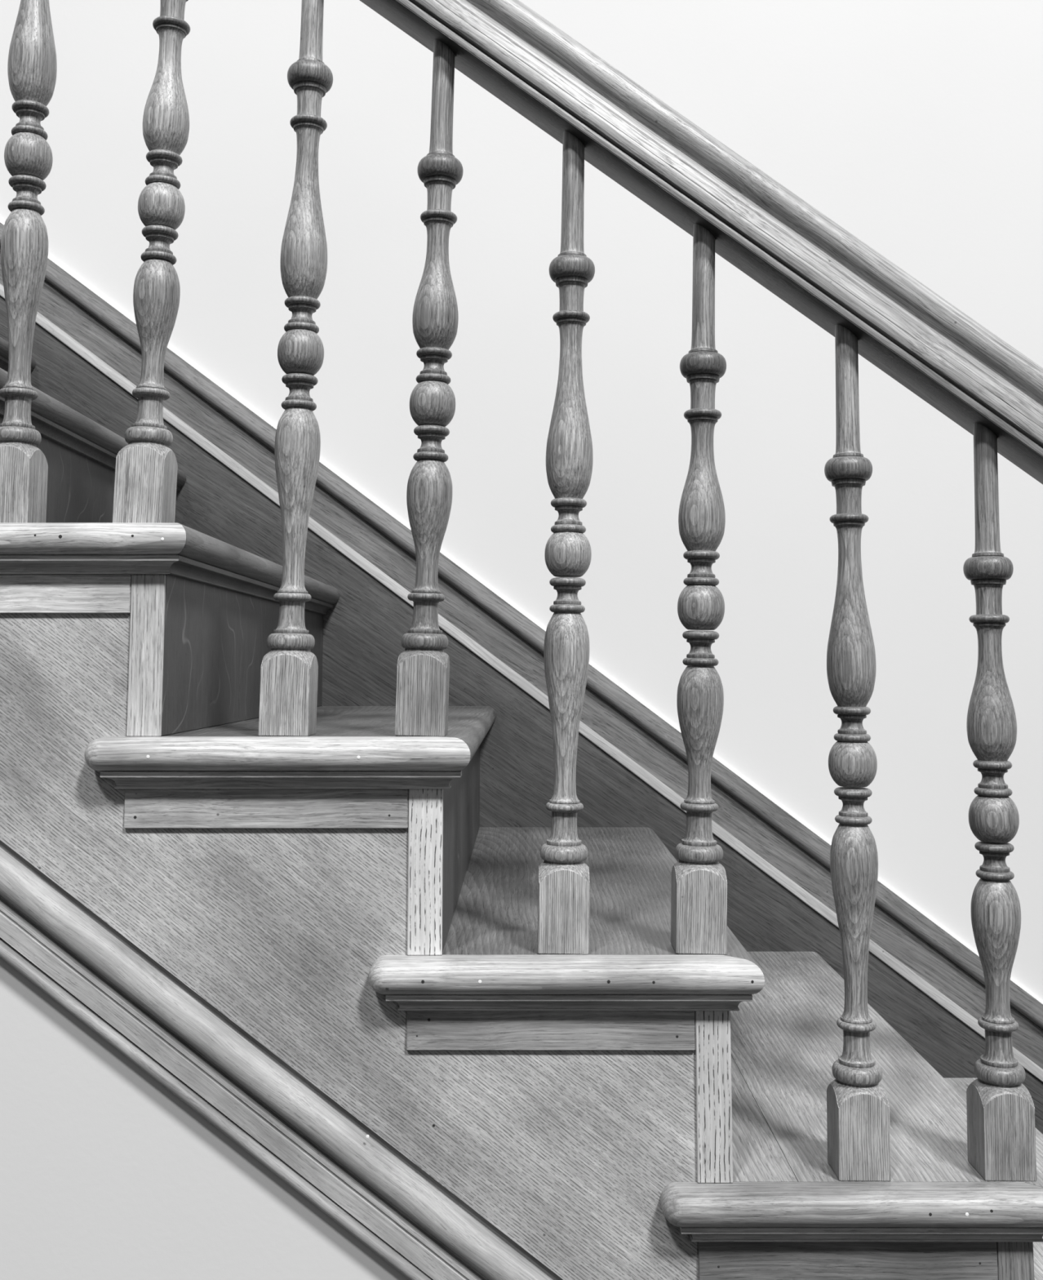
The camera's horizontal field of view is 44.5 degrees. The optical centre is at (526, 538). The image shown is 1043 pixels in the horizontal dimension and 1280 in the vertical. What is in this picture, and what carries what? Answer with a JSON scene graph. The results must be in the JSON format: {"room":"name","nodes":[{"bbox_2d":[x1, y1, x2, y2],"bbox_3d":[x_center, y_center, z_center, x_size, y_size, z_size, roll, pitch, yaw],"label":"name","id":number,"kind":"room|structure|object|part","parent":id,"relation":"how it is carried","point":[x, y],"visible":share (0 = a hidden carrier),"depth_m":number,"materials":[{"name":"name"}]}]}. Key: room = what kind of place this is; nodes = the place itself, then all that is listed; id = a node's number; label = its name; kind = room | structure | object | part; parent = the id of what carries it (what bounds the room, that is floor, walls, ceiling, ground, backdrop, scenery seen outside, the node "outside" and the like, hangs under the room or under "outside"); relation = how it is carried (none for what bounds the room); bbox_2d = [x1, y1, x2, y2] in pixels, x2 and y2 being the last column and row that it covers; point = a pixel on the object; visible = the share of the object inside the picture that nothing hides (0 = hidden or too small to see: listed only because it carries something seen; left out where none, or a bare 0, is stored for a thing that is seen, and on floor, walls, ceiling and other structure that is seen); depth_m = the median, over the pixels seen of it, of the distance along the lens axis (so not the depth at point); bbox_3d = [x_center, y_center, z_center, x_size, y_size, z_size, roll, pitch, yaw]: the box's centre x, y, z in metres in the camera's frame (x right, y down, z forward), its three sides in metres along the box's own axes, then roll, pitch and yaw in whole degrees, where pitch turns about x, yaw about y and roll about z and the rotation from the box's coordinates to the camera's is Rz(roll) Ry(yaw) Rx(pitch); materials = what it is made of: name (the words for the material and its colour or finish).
{"room":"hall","nodes":[
{"label":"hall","id":0,"kind":"room"},
{"bbox_2d":[0,957,408,1279],"bbox_3d":[-1.080,1.124,1.083,3.840,2.381,0.072,0,-6,0],"label":"wall","id":1,"kind":"structure","parent":0,"point":[106,1173],"depth_m":1.10,"materials":[{"name":"paint"}]},
{"bbox_2d":[0,573,1035,1279],"bbox_3d":[-0.100,0.489,1.106,1.900,1.701,0.037,0,-6,0],"label":"stringer","id":2,"kind":"object","parent":1,"relation":"on","point":[231,966],"depth_m":1.11,"materials":[{"name":"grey wood"}]},
{"bbox_3d":[-0.481,0.050,1.145,0.250,0.035,0.004,0,-6,0],"label":"trim strip","id":3,"kind":"part","parent":2,"relation":"part of","materials":[{"name":"grey wood"}]},
{"bbox_3d":[-0.340,0.104,1.139,0.030,0.144,0.004,0,-6,0],"label":"corner strip","id":4,"kind":"part","parent":2,"relation":"part of","materials":[{"name":"grey wood"}]},
{"bbox_3d":[-0.100,0.599,1.099,1.900,1.452,0.024,0,-6,0],"label":"fascia moulding","id":5,"kind":"part","parent":2,"relation":"part of","materials":[{"name":"grey wood"}]},
{"bbox_3d":[-0.230,0.238,1.126,0.250,0.035,0.004,0,-6,0],"label":"trim strip","id":6,"kind":"part","parent":2,"relation":"part of","materials":[{"name":"grey wood"}]},
{"bbox_3d":[-0.100,0.563,1.098,1.900,1.452,0.034,0,-6,0],"label":"roll moulding","id":7,"kind":"part","parent":2,"relation":"part of","materials":[{"name":"grey wood"}]},
{"bbox_2d":[84,706,496,788],"bbox_3d":[-0.218,0.242,1.565,0.339,0.045,0.932,0,-6,0],"label":"stair tread","id":8,"kind":"structure","parent":2,"relation":"attached to","point":[351,747],"depth_m":1.11,"materials":[{"name":"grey wood"}]},
{"bbox_2d":[160,574,323,736],"bbox_3d":[-0.334,0.142,1.588,0.018,0.160,0.896,0,-6,0],"label":"stair riser","id":9,"kind":"structure","parent":8,"relation":"on","point":[215,646],"depth_m":1.33,"materials":[{"name":"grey wood"}]},
{"bbox_2d":[0,522,339,614],"bbox_3d":[-0.469,0.054,1.583,0.338,0.045,0.932,0,-6,0],"label":"stair tread","id":10,"kind":"structure","parent":9,"relation":"on","point":[175,549],"depth_m":1.13,"materials":[{"name":"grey wood"}]},
{"bbox_2d":[0,0,57,522],"bbox_3d":[-0.474,-0.394,1.214,0.046,0.772,0.045,0,-6,0],"label":"baluster","id":11,"kind":"object","parent":10,"relation":"on","point":[32,65],"visible":0.98,"depth_m":1.19,"materials":[{"name":"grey wood"}]},
{"bbox_2d":[0,208,48,387],"bbox_3d":[-0.474,-0.224,1.197,0.042,0.169,0.042,0,-6,0],"label":"vase","id":12,"kind":"object","parent":11,"relation":"on","point":[24,237],"depth_m":1.18,"materials":[{"name":"wood"}]},
{"bbox_2d":[7,0,57,106],"bbox_3d":[-0.473,-0.495,1.224,0.044,0.166,0.044,0,-6,0],"label":"vase","id":13,"kind":"object","parent":11,"relation":"on","point":[32,65],"depth_m":1.21,"materials":[{"name":"wood"}]},
{"bbox_2d":[360,0,1042,484],"bbox_3d":[-0.125,-0.551,1.230,1.950,1.531,0.062,0,-6,0],"label":"handrail","id":14,"kind":"object","parent":11,"relation":"on","point":[955,364],"visible":1,"depth_m":1.18,"materials":[{"name":"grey wood"}]},
{"bbox_2d":[0,417,115,522],"bbox_3d":[-0.585,-0.046,1.607,0.018,0.159,0.896,0,-6,0],"label":"stair riser","id":15,"kind":"structure","parent":10,"relation":"on","point":[80,489],"depth_m":1.62,"materials":[{"name":"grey wood"}]},
{"bbox_2d":[0,368,186,491],"bbox_3d":[-0.719,-0.134,1.603,0.338,0.045,0.932,0,-6,0],"label":"stair tread","id":16,"kind":"structure","parent":15,"relation":"on","point":[55,421],"depth_m":1.57,"materials":[{"name":"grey wood"}]},
{"bbox_3d":[-0.835,-0.235,1.626,0.018,0.159,0.896,0,-6,0],"label":"stair riser","id":17,"kind":"structure","parent":16,"relation":"on","visible":0},
{"bbox_2d":[0,337,35,372],"bbox_3d":[-0.970,-0.322,1.622,0.338,0.045,0.932,0,-6,0],"label":"stair tread","id":18,"kind":"structure","parent":17,"relation":"on","point":[4,347],"depth_m":1.97,"materials":[{"name":"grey wood"}]},
{"bbox_3d":[-0.466,0.024,1.139,0.314,0.016,0.020,0,-6,0],"label":"cove moulding","id":19,"kind":"part","parent":10,"relation":"part of","materials":[{"name":"grey wood"}]},
{"bbox_2d":[112,0,190,522],"bbox_3d":[-0.347,-0.346,1.209,0.057,0.677,0.045,0,-6,0],"label":"baluster","id":20,"kind":"object","parent":10,"relation":"on","point":[145,484],"visible":0.98,"depth_m":1.19,"materials":[{"name":"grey wood"}]},
{"bbox_2d":[133,258,180,387],"bbox_3d":[-0.349,-0.200,1.195,0.042,0.121,0.042,1,-6,0],"label":"vase","id":21,"kind":"object","parent":20,"relation":"on","point":[157,287],"depth_m":1.18,"materials":[{"name":"wood"}]},
{"bbox_2d":[142,26,189,155],"bbox_3d":[-0.343,-0.424,1.217,0.043,0.121,0.043,1,-6,0],"label":"vase","id":22,"kind":"object","parent":20,"relation":"on","point":[166,117],"depth_m":1.20,"materials":[{"name":"wood"}]},
{"bbox_3d":[-0.215,0.212,1.120,0.314,0.016,0.020,0,-6,0],"label":"cove moulding","id":23,"kind":"part","parent":8,"relation":"part of","materials":[{"name":"grey wood"}]},
{"bbox_2d":[258,0,333,736],"bbox_3d":[-0.212,-0.205,1.195,0.054,0.772,0.045,0,-6,0],"label":"baluster","id":24,"kind":"object","parent":8,"relation":"on","point":[289,674],"visible":1,"depth_m":1.17,"materials":[{"name":"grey wood"}]},
{"bbox_2d":[275,407,320,591],"bbox_3d":[-0.214,-0.036,1.178,0.042,0.169,0.042,1,-6,0],"label":"vase","id":25,"kind":"object","parent":24,"relation":"on","point":[297,437],"depth_m":1.17,"materials":[{"name":"wood"}]},
{"bbox_2d":[280,124,327,299],"bbox_3d":[-0.209,-0.306,1.205,0.044,0.166,0.044,1,-6,0],"label":"vase","id":26,"kind":"object","parent":24,"relation":"on","point":[304,250],"depth_m":1.19,"materials":[{"name":"wood"}]},
{"bbox_2d":[395,39,463,736],"bbox_3d":[-0.089,-0.157,1.190,0.057,0.677,0.045,0,-6,0],"label":"baluster","id":27,"kind":"object","parent":8,"relation":"on","point":[423,673],"visible":0.99,"depth_m":1.17,"materials":[{"name":"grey wood"}]},
{"bbox_2d":[406,459,452,591],"bbox_3d":[-0.091,-0.011,1.176,0.042,0.121,0.042,1,-6,0],"label":"vase","id":28,"kind":"object","parent":27,"relation":"on","point":[429,484],"depth_m":1.16,"materials":[{"name":"wood"}]},
{"bbox_2d":[412,220,458,350],"bbox_3d":[-0.085,-0.236,1.198,0.043,0.121,0.043,1,-6,0],"label":"vase","id":29,"kind":"object","parent":27,"relation":"on","point":[435,317],"depth_m":1.18,"materials":[{"name":"wood"}]},
{"bbox_3d":[-0.089,0.292,1.120,0.030,0.144,0.004,0,-6,0],"label":"corner strip","id":30,"kind":"part","parent":2,"relation":"part of","materials":[{"name":"grey wood"}]},
{"bbox_3d":[0.021,0.426,1.107,0.250,0.035,0.004,0,-6,0],"label":"trim strip","id":31,"kind":"part","parent":2,"relation":"part of","materials":[{"name":"grey wood"}]},
{"bbox_2d":[368,826,764,1010],"bbox_3d":[0.033,0.430,1.546,0.339,0.045,0.932,0,-6,0],"label":"stair tread","id":32,"kind":"structure","parent":2,"relation":"attached to","point":[490,959],"depth_m":1.12,"materials":[{"name":"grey wood"}]},
{"bbox_2d":[442,746,479,951],"bbox_3d":[-0.083,0.330,1.569,0.018,0.159,0.896,0,-6,0],"label":"stair riser","id":33,"kind":"structure","parent":32,"relation":"on","point":[461,802],"depth_m":1.36,"materials":[{"name":"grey wood"}]},
{"bbox_2d":[537,131,595,954],"bbox_3d":[0.037,-0.017,1.176,0.054,0.772,0.045,0,-6,0],"label":"baluster","id":34,"kind":"object","parent":32,"relation":"on","point":[563,897],"visible":1,"depth_m":1.16,"materials":[{"name":"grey wood"}]},
{"bbox_2d":[543,612,589,801],"bbox_3d":[0.035,0.152,1.159,0.042,0.169,0.042,1,-6,0],"label":"vase","id":35,"kind":"object","parent":34,"relation":"on","point":[566,638],"depth_m":1.15,"materials":[{"name":"wood"}]},
{"bbox_2d":[546,320,593,498],"bbox_3d":[0.040,-0.118,1.186,0.044,0.166,0.044,1,-6,0],"label":"vase","id":36,"kind":"object","parent":34,"relation":"on","point":[569,449],"depth_m":1.17,"materials":[{"name":"wood"}]},
{"bbox_3d":[0.036,0.400,1.101,0.314,0.016,0.020,0,-6,0],"label":"cove moulding","id":37,"kind":"part","parent":32,"relation":"part of","materials":[{"name":"grey wood"}]},
{"bbox_2d":[671,223,727,954],"bbox_3d":[0.159,0.031,1.171,0.056,0.676,0.045,0,-6,0],"label":"baluster","id":38,"kind":"object","parent":32,"relation":"on","point":[699,885],"visible":0.99,"depth_m":1.15,"materials":[{"name":"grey wood"}]},
{"bbox_2d":[676,666,724,801],"bbox_3d":[0.157,0.177,1.157,0.042,0.121,0.042,1,-6,0],"label":"vase","id":39,"kind":"object","parent":38,"relation":"on","point":[700,695],"depth_m":1.14,"materials":[{"name":"wood"}]},
{"bbox_2d":[678,419,725,551],"bbox_3d":[0.162,-0.048,1.179,0.043,0.121,0.043,1,-6,0],"label":"vase","id":40,"kind":"object","parent":38,"relation":"on","point":[701,515],"depth_m":1.16,"materials":[{"name":"wood"}]},
{"bbox_3d":[0.162,0.481,1.101,0.030,0.145,0.004,0,-6,0],"label":"corner strip","id":41,"kind":"part","parent":2,"relation":"part of","materials":[{"name":"grey wood"}]},
{"bbox_3d":[0.274,0.615,1.088,0.255,0.035,0.004,0,-6,0],"label":"trim strip","id":42,"kind":"part","parent":2,"relation":"part of","materials":[{"name":"grey wood"}]},
{"bbox_2d":[660,951,1042,1241],"bbox_3d":[0.286,0.619,1.526,0.344,0.045,0.932,0,-6,0],"label":"stair tread","id":43,"kind":"structure","parent":2,"relation":"attached to","point":[786,1042],"depth_m":1.16,"materials":[{"name":"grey wood"}]},
{"bbox_2d":[824,324,890,1181],"bbox_3d":[0.294,0.172,1.157,0.051,0.772,0.045,0,-6,0],"label":"baluster","id":44,"kind":"object","parent":43,"relation":"on","point":[858,1108],"visible":1,"depth_m":1.14,"materials":[{"name":"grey wood"}]},
{"bbox_2d":[826,524,875,706],"bbox_3d":[0.296,0.071,1.167,0.044,0.166,0.044,1,-6,0],"label":"vase","id":45,"kind":"object","parent":44,"relation":"on","point":[851,651],"depth_m":1.15,"materials":[{"name":"grey wood"}]},
{"bbox_2d":[830,823,878,1021],"bbox_3d":[0.293,0.341,1.140,0.042,0.169,0.042,1,-6,0],"label":"vase","id":46,"kind":"object","parent":44,"relation":"on","point":[854,856],"depth_m":1.13,"materials":[{"name":"grey wood"}]},
{"bbox_3d":[0.289,0.589,1.082,0.319,0.016,0.020,0,-6,0],"label":"cove moulding","id":47,"kind":"part","parent":43,"relation":"part of","materials":[{"name":"grey wood"}]},
{"bbox_2d":[963,422,1036,1181],"bbox_3d":[0.420,0.220,1.152,0.052,0.676,0.045,0,-6,0],"label":"baluster","id":48,"kind":"object","parent":43,"relation":"on","point":[1002,1128],"visible":1,"depth_m":1.13,"materials":[{"name":"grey wood"}]},
{"bbox_2d":[966,626,1017,761],"bbox_3d":[0.423,0.141,1.160,0.043,0.121,0.043,1,-6,0],"label":"vase","id":49,"kind":"object","parent":48,"relation":"on","point":[992,722],"depth_m":1.15,"materials":[{"name":"grey wood"}]},
{"bbox_2d":[971,878,1021,1021],"bbox_3d":[0.419,0.366,1.137,0.042,0.121,0.042,1,-6,0],"label":"vase","id":50,"kind":"object","parent":48,"relation":"on","point":[996,909],"depth_m":1.12,"materials":[{"name":"grey wood"}]},
{"bbox_2d":[943,1077,1042,1279],"bbox_3d":[0.539,0.808,1.508,0.338,0.045,0.932,0,-6,0],"label":"stair tread","id":51,"kind":"structure","parent":2,"relation":"attached to","point":[961,1085],"depth_m":1.66,"materials":[{"name":"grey wood"}]},
{"bbox_3d":[0.417,0.670,1.082,0.030,0.144,0.004,0,-6,0],"label":"corner strip","id":52,"kind":"part","parent":2,"relation":"part of","materials":[{"name":"grey wood"}]},
{"bbox_2d":[0,0,1042,1083],"bbox_3d":[0.000,-0.087,2.123,6.000,4.600,0.106,0,-6,0],"label":"wall","id":53,"kind":"structure","parent":0,"point":[915,127],"depth_m":2.10,"materials":[{"name":"paint"}]},
{"bbox_2d":[0,220,1042,1133],"bbox_3d":[0.050,0.409,2.009,2.600,2.451,0.023,0,-6,0],"label":"stringer","id":54,"kind":"object","parent":53,"relation":"attached to","point":[363,632],"visible":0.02,"depth_m":2.02,"materials":[{"name":"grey wood"}]}
]}

